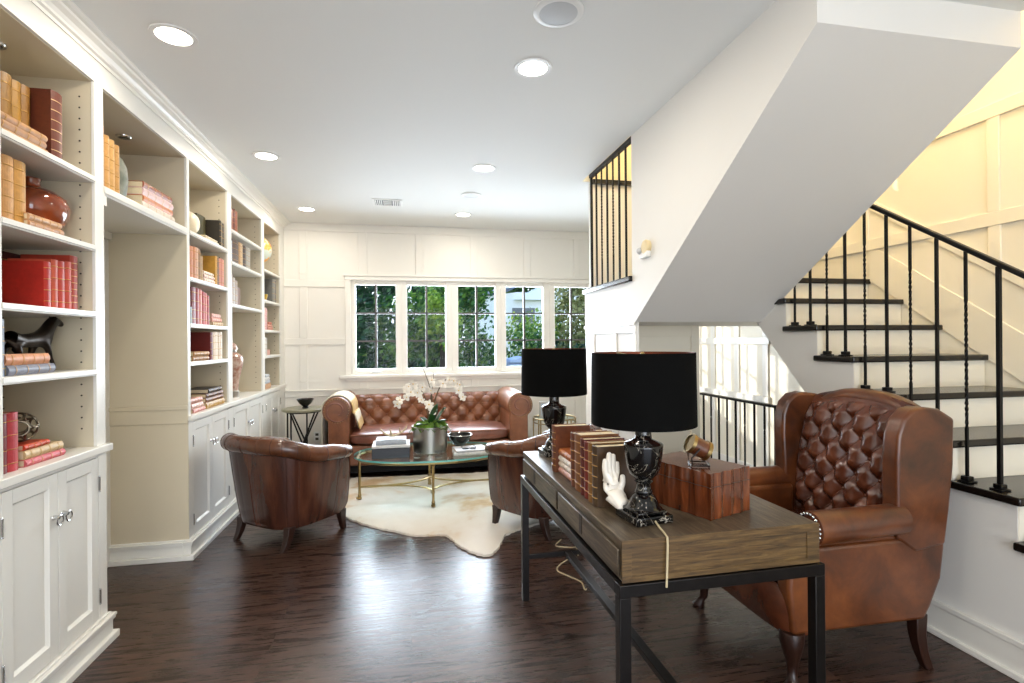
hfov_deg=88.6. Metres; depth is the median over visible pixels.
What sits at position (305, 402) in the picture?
bowl
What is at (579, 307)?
tree
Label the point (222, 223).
book
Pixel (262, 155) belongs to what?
recessed light
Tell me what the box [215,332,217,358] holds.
book
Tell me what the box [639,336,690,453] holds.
wall
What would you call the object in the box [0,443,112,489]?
countertop
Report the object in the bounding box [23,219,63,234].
book
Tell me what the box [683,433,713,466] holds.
kaleidoscope
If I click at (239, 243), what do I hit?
book
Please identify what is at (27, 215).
book
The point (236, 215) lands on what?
book
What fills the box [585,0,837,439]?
wall
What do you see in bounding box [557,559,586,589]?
cord
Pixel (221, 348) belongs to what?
book
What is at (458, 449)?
book
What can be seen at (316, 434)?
wall outlet
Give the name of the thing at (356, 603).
floor
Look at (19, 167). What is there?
book
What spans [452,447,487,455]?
book
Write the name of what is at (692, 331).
trim
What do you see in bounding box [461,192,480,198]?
ceiling speaker
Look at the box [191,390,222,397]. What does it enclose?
book
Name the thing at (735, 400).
guard railing
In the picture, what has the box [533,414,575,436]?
side table
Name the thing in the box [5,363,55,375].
book
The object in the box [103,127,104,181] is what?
book
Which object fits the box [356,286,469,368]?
tree
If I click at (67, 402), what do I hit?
bookcase
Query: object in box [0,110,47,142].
book
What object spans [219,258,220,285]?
book
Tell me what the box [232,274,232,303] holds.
book
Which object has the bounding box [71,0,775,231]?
ceiling
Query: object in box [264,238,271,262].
globe
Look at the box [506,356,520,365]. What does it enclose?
bin
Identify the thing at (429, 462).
coffee table
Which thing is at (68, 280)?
book
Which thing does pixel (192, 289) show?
book
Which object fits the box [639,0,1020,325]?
staircase underside
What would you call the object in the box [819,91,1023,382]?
trim
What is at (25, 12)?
trim
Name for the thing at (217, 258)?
book
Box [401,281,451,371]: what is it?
window
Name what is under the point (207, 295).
book
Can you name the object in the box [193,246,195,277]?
book
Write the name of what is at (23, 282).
book
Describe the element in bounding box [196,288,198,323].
book
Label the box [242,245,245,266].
book
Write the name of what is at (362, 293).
tree
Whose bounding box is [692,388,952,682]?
chair
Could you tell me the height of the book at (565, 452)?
0.029 m
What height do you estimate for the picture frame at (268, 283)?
0.245 m
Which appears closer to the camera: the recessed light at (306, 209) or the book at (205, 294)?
the book at (205, 294)
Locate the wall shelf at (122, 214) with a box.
[104,186,187,239]
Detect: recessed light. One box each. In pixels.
[0,41,7,49]
[115,134,131,139]
[148,23,198,48]
[252,151,279,160]
[297,207,315,211]
[454,212,471,216]
[472,164,495,171]
[514,58,551,77]
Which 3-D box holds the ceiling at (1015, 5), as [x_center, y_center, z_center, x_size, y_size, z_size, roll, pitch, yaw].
[2.507,-1.430,-0.189,1.931,0.220,4.662,0,0,-11]
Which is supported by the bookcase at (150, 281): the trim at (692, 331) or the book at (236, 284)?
the book at (236, 284)
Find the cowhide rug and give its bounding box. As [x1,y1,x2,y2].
[345,472,551,556]
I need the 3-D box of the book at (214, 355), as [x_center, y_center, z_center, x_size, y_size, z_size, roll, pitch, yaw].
[-2.266,0.035,3.848,0.162,0.200,0.044,0,0,-11]
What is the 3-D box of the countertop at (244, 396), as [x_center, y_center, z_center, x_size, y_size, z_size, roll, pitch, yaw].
[-2.542,0.500,4.622,0.473,0.034,2.650,0,0,-11]
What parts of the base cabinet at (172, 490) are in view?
chair rail, panel, door, door, door, door, door, door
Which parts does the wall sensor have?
knob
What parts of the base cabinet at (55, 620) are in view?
door, ring knob, ring knob, door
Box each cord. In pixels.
[555,539,578,555]
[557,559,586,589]
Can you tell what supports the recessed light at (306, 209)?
in the ceiling at (358, 101)
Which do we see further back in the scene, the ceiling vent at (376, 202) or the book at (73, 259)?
the ceiling vent at (376, 202)
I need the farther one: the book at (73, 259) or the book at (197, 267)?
the book at (197, 267)
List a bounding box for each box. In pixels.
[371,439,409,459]
[651,451,749,520]
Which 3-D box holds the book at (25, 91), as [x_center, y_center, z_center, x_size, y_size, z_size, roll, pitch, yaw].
[-2.023,-0.882,2.086,0.172,0.275,0.048,0,0,-11]
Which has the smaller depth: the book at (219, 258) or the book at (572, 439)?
the book at (572, 439)
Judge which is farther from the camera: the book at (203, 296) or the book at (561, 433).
the book at (203, 296)
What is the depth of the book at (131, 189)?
2.95 m
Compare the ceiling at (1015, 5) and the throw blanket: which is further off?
the throw blanket
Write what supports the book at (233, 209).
on the bookcase at (150, 281)
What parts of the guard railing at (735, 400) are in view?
rail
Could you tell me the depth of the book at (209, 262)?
3.89 m
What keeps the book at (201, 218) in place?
on the bookcase at (150, 281)
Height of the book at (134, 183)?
0.035 m
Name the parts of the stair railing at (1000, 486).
handrail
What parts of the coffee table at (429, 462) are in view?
leg, leg, leg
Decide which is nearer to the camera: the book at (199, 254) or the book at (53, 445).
the book at (53, 445)
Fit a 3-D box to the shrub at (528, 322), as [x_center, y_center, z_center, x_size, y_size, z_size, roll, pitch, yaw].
[0.823,0.278,16.482,2.601,3.113,1.746,0,0,-11]
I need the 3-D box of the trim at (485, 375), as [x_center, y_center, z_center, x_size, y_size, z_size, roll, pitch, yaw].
[-0.421,-0.154,6.360,3.200,1.225,0.095,0,0,-11]
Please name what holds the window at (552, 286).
in the wall at (330, 255)
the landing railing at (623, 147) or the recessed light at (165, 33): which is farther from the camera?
the landing railing at (623, 147)
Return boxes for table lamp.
[521,348,586,457]
[591,351,697,587]
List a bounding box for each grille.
[463,194,478,197]
[539,2,577,24]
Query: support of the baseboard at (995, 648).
on the floor
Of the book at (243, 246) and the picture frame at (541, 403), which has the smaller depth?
the book at (243, 246)
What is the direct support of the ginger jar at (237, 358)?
on the countertop at (244, 396)
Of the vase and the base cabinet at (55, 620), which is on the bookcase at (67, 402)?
the vase
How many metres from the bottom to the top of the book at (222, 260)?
0.210 m
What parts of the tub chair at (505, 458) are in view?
leg, leg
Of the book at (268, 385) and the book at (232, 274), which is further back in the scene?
the book at (268, 385)
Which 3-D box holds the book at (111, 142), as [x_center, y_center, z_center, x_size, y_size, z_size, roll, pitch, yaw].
[-2.047,-0.859,2.578,0.162,0.265,0.044,0,0,-11]
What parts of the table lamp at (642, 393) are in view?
lamp shade, cord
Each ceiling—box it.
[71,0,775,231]
[699,322,758,325]
[943,0,1023,11]
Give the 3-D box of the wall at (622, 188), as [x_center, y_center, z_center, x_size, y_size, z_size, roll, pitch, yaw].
[1.542,-0.752,4.679,1.765,1.240,0.070,0,0,-11]
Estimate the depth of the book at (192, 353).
3.60 m
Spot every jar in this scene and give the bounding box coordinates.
[119,157,128,196]
[232,339,243,397]
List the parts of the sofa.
arm, rail, arm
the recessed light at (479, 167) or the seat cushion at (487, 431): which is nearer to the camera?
the recessed light at (479, 167)
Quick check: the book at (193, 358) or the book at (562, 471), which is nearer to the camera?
the book at (562, 471)
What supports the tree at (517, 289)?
on the lawn
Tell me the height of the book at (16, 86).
0.270 m
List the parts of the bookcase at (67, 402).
shelf, shelf, shelf, shelf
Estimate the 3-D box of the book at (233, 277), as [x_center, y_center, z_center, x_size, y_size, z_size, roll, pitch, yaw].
[-2.358,-0.412,4.297,0.162,0.220,0.058,0,0,-11]
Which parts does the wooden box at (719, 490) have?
lid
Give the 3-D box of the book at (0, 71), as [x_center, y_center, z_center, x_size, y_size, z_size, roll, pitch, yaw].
[-1.994,-0.880,1.934,0.172,0.270,0.048,0,0,-11]
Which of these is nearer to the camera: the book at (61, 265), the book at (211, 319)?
the book at (61, 265)
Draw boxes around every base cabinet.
[0,452,119,682]
[108,387,284,566]
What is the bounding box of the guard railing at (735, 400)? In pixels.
[700,393,776,466]
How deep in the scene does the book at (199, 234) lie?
3.75 m
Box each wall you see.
[284,230,588,444]
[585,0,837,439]
[589,183,631,287]
[590,144,630,180]
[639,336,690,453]
[699,10,1023,477]
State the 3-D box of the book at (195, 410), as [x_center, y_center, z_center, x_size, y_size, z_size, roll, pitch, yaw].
[-2.196,0.467,3.554,0.152,0.027,0.200,0,0,-11]
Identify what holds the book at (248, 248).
on the bookcase at (150, 281)
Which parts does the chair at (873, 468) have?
leg, seat rail, arm, leg, panel, arm, leg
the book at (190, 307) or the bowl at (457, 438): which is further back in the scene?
the bowl at (457, 438)
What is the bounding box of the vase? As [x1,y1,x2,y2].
[26,176,70,229]
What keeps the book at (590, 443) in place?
on the desk at (766, 542)
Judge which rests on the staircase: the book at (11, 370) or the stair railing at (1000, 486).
the stair railing at (1000, 486)
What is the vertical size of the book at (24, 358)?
0.041 m
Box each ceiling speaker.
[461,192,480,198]
[533,0,583,27]
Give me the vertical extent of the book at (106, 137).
0.270 m
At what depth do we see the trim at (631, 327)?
4.21 m
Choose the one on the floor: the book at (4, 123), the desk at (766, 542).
the desk at (766, 542)
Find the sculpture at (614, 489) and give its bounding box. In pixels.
[602,452,628,508]
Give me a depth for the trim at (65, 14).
2.70 m
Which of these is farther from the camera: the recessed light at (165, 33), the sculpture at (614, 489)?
the recessed light at (165, 33)
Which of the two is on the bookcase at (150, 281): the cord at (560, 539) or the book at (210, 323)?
the book at (210, 323)
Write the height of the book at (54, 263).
0.200 m
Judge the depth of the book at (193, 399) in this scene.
3.54 m
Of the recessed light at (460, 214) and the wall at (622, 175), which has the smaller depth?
the wall at (622, 175)
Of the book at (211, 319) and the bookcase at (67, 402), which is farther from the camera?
the book at (211, 319)
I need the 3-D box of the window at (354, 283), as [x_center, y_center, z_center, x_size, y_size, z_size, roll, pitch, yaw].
[-1.598,-0.166,6.192,0.576,1.093,0.102,0,0,-11]
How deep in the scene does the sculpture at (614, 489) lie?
1.79 m
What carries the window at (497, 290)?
in the wall at (330, 255)
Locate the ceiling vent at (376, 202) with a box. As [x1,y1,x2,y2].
[371,198,402,206]
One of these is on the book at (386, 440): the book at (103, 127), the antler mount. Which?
the antler mount
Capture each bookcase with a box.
[0,75,105,478]
[108,154,284,415]
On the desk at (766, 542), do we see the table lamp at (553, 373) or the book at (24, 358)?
the table lamp at (553, 373)
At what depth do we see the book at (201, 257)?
3.63 m
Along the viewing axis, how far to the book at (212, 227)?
3.99 m
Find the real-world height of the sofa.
0.840 m
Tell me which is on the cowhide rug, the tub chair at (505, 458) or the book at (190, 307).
the tub chair at (505, 458)
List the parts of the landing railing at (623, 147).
rail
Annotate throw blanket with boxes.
[321,391,363,444]
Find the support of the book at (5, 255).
on the bookcase at (67, 402)
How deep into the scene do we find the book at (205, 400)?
3.81 m
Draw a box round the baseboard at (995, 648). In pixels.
[926,598,1023,682]
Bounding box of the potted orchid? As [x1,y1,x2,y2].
[393,368,466,453]
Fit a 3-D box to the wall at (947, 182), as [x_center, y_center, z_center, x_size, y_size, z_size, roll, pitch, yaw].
[2.966,0.007,2.287,0.100,7.900,9.350,0,0,-11]
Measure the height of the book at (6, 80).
0.275 m
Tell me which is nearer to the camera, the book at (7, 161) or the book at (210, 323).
the book at (7, 161)
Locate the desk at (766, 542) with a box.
[521,451,825,682]
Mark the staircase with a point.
(982, 574)
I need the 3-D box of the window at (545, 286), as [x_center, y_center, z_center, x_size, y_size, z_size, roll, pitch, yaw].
[0.158,-0.184,6.553,0.616,1.085,0.070,0,0,-11]
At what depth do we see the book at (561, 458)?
2.26 m
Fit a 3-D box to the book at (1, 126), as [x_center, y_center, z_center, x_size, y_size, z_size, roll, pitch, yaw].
[-1.873,-0.758,1.978,0.060,0.025,0.280,0,0,-11]
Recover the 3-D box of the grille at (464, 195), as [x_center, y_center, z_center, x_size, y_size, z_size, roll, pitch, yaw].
[-0.384,-1.357,4.910,0.144,0.005,0.144,0,0,-11]
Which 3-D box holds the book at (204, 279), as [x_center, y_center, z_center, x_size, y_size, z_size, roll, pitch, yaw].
[-2.243,-0.432,3.755,0.152,0.027,0.200,0,0,-11]
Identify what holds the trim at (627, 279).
attached to the wall at (622, 188)
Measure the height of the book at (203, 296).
0.230 m
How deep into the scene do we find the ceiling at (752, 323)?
4.26 m
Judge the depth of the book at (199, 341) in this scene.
3.78 m
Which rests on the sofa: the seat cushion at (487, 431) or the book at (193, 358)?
the seat cushion at (487, 431)
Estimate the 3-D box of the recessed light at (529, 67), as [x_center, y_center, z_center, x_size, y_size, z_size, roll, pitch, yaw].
[0.105,-1.370,2.636,0.192,0.005,0.192,0,0,-11]
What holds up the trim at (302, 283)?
attached to the wall at (330, 255)
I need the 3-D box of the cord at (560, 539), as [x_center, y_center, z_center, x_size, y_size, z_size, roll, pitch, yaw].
[0.360,1.361,3.481,0.093,0.036,0.294,0,0,-25]
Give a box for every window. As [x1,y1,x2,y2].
[351,280,401,372]
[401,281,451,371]
[452,282,500,370]
[500,282,548,369]
[549,283,588,347]
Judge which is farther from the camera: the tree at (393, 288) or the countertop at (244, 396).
the tree at (393, 288)
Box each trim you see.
[0,0,283,237]
[30,0,290,228]
[104,239,110,567]
[283,222,588,443]
[339,276,588,381]
[343,274,588,279]
[582,276,870,293]
[584,322,636,437]
[593,179,630,185]
[639,326,699,436]
[699,326,770,466]
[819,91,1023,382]
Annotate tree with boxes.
[356,285,390,368]
[356,285,437,361]
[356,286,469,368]
[418,289,463,366]
[425,286,493,367]
[488,287,573,311]
[555,288,586,347]
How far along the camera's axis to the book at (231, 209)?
4.26 m
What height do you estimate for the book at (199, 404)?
0.034 m
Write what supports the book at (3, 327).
on the bookcase at (67, 402)
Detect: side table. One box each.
[281,406,321,443]
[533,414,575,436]
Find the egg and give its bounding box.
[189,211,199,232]
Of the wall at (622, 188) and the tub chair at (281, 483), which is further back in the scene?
the wall at (622, 188)
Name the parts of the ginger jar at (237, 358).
lid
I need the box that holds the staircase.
[757,283,1023,641]
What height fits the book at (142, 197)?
0.035 m
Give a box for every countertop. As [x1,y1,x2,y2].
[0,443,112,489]
[188,384,286,420]
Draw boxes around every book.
[0,70,11,116]
[0,71,0,109]
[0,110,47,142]
[1,118,46,148]
[1,126,47,151]
[1,153,13,219]
[1,155,1,216]
[2,251,19,259]
[2,260,50,306]
[2,319,4,376]
[3,412,17,472]
[3,413,6,474]
[4,353,49,365]
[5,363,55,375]
[7,258,57,307]
[12,79,20,121]
[13,159,25,222]
[18,439,49,450]
[18,441,63,459]
[18,448,65,467]
[20,254,77,309]
[21,84,29,126]
[23,212,61,229]
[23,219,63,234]
[29,88,61,158]
[58,261,64,307]
[63,261,71,308]
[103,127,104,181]
[104,134,109,188]
[109,139,114,190]
[114,144,119,193]
[126,194,172,215]
[127,186,172,209]
[128,180,171,202]
[133,200,174,221]
[190,246,192,276]
[190,287,195,323]
[190,307,191,322]
[190,332,212,359]
[190,351,209,356]
[190,356,208,360]
[191,386,221,393]
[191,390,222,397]
[191,396,202,403]
[191,401,203,409]
[191,406,205,413]
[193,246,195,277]
[194,213,204,234]
[196,248,198,278]
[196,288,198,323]
[198,249,200,279]
[199,234,217,242]
[199,289,201,323]
[200,256,202,279]
[202,291,204,324]
[202,394,223,402]
[203,256,217,284]
[203,270,213,276]
[203,274,214,280]
[203,277,214,283]
[203,398,224,408]
[204,293,206,324]
[205,220,220,245]
[207,295,208,324]
[209,313,220,317]
[209,317,221,321]
[209,322,222,325]
[213,332,215,358]
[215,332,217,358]
[217,258,218,284]
[217,332,219,358]
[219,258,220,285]
[219,332,222,358]
[222,223,223,246]
[222,260,223,286]
[231,209,232,228]
[232,239,238,263]
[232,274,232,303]
[233,209,234,230]
[233,277,234,303]
[235,211,237,231]
[235,281,237,304]
[237,287,239,304]
[238,242,240,264]
[241,243,242,265]
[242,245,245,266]
[246,247,247,267]
[248,248,249,268]
[265,383,270,389]
[376,436,405,444]
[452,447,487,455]
[453,445,484,452]
[551,423,589,471]
[558,447,570,461]
[558,455,570,467]
[558,461,570,474]
[558,467,570,480]
[570,430,606,486]
[574,430,618,491]
[580,436,624,495]
[584,439,621,498]
[588,440,626,502]
[592,443,635,506]
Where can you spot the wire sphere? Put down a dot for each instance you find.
(28, 429)
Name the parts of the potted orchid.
flower, flower, flower, flower, flower, flower, flower, planter, flower, flower, flower, flower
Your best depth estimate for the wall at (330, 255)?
6.14 m
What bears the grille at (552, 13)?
attached to the ceiling speaker at (556, 13)
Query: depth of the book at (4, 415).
1.88 m
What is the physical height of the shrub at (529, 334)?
2.832 m
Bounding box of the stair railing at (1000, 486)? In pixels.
[789,204,1023,491]
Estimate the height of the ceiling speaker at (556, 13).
0.014 m
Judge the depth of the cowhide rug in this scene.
4.24 m
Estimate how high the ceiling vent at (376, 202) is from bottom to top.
0.010 m
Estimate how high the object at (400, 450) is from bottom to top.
0.108 m
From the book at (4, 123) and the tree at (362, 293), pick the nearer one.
the book at (4, 123)
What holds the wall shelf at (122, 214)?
attached to the wall
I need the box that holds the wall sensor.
[636,240,650,258]
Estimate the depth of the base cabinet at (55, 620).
2.09 m
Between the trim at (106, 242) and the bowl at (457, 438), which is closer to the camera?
the trim at (106, 242)
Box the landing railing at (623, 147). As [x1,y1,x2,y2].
[589,136,630,286]
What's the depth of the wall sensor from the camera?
3.25 m
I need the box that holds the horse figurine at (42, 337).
[4,317,63,365]
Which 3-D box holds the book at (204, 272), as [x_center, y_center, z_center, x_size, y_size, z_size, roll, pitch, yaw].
[-2.241,-0.484,3.750,0.142,0.023,0.190,0,0,-11]
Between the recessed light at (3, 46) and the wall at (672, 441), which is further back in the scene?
the wall at (672, 441)
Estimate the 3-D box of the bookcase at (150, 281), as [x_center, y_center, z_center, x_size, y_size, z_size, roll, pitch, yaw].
[-2.556,-0.346,4.618,0.457,1.658,2.657,0,0,-11]
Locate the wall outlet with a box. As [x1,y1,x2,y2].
[314,431,319,441]
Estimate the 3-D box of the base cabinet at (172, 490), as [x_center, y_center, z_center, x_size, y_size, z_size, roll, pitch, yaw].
[-2.528,0.908,4.606,0.488,0.984,2.685,0,0,-11]
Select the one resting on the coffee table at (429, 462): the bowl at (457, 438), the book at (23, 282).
the bowl at (457, 438)
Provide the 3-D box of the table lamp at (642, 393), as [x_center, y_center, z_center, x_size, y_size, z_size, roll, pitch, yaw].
[0.435,0.382,1.728,0.340,0.697,0.345,0,0,-19]
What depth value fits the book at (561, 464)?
2.26 m
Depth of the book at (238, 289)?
4.53 m
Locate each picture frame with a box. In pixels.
[264,279,273,301]
[539,401,548,417]
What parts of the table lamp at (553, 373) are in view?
lamp shade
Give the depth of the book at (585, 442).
1.96 m
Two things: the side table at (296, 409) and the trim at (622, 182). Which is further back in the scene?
the side table at (296, 409)
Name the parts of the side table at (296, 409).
leg, leg, leg, leg, leg, leg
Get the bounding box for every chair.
[220,433,352,552]
[485,423,600,541]
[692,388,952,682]
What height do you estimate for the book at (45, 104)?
0.285 m
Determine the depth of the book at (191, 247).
3.46 m
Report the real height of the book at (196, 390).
0.029 m
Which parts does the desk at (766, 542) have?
leg, drawer, drawer pull, drawer, leg, frame, panel, leg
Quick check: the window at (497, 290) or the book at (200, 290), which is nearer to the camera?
the book at (200, 290)
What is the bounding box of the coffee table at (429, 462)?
[354,442,488,506]
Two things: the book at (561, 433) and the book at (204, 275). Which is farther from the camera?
the book at (204, 275)
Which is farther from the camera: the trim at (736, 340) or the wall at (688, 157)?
the trim at (736, 340)
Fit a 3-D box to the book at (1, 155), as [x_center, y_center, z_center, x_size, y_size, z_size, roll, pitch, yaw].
[-1.901,-0.553,1.844,0.162,0.235,0.058,0,0,-11]
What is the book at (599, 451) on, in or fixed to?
on the desk at (766, 542)
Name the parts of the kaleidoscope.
bracket arm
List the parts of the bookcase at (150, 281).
panel, shelf, shelf, shelf, shelf, shelf, shelf, shelf, shelf, shelf, shelf, shelf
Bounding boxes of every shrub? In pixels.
[360,360,432,368]
[458,315,557,366]
[506,300,574,356]
[531,341,585,348]
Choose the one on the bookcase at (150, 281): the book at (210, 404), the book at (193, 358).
the book at (193, 358)
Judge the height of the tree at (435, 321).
3.115 m
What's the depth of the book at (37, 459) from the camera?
2.06 m
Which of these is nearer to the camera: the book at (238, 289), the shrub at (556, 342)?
the book at (238, 289)
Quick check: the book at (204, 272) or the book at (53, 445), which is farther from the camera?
the book at (204, 272)
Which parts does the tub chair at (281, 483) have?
leg, seat, leg, leg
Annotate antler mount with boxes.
[380,425,406,436]
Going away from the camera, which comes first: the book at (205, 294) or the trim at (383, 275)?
the book at (205, 294)
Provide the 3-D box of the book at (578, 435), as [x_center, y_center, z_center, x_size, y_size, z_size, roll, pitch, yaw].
[0.332,0.475,2.082,0.167,0.222,0.074,0,0,-12]
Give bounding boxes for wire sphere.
[18,412,39,441]
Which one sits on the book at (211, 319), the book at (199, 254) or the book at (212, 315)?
the book at (212, 315)
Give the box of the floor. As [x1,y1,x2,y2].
[73,466,1018,682]
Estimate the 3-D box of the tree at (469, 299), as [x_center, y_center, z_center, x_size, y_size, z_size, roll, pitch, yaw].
[-1.716,-1.044,15.512,2.499,5.797,2.616,0,0,-11]
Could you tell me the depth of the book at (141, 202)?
3.01 m
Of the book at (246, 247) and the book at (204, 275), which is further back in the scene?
the book at (246, 247)
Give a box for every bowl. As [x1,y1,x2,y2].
[296,398,313,407]
[447,432,471,445]
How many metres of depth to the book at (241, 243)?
4.50 m
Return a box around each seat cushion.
[350,420,507,444]
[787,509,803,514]
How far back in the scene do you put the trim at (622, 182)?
4.48 m
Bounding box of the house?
[471,287,584,365]
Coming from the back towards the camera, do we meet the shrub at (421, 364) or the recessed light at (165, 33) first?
the shrub at (421, 364)
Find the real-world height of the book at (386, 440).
0.040 m
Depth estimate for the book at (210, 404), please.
3.83 m
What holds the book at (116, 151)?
on the wall shelf at (122, 214)
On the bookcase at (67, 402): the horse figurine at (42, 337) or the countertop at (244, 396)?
the horse figurine at (42, 337)
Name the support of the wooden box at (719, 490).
on the desk at (766, 542)
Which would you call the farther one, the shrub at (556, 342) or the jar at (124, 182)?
the shrub at (556, 342)
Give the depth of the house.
29.53 m
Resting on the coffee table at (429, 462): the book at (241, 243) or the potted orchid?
the potted orchid
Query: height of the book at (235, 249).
0.190 m
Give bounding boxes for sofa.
[322,386,532,472]
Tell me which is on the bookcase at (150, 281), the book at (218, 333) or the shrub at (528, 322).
the book at (218, 333)
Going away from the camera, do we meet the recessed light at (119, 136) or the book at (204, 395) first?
the recessed light at (119, 136)
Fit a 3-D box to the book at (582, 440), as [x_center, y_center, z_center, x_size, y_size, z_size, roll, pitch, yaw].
[0.346,0.480,2.023,0.172,0.213,0.044,0,0,-12]
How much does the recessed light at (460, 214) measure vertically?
0.005 m

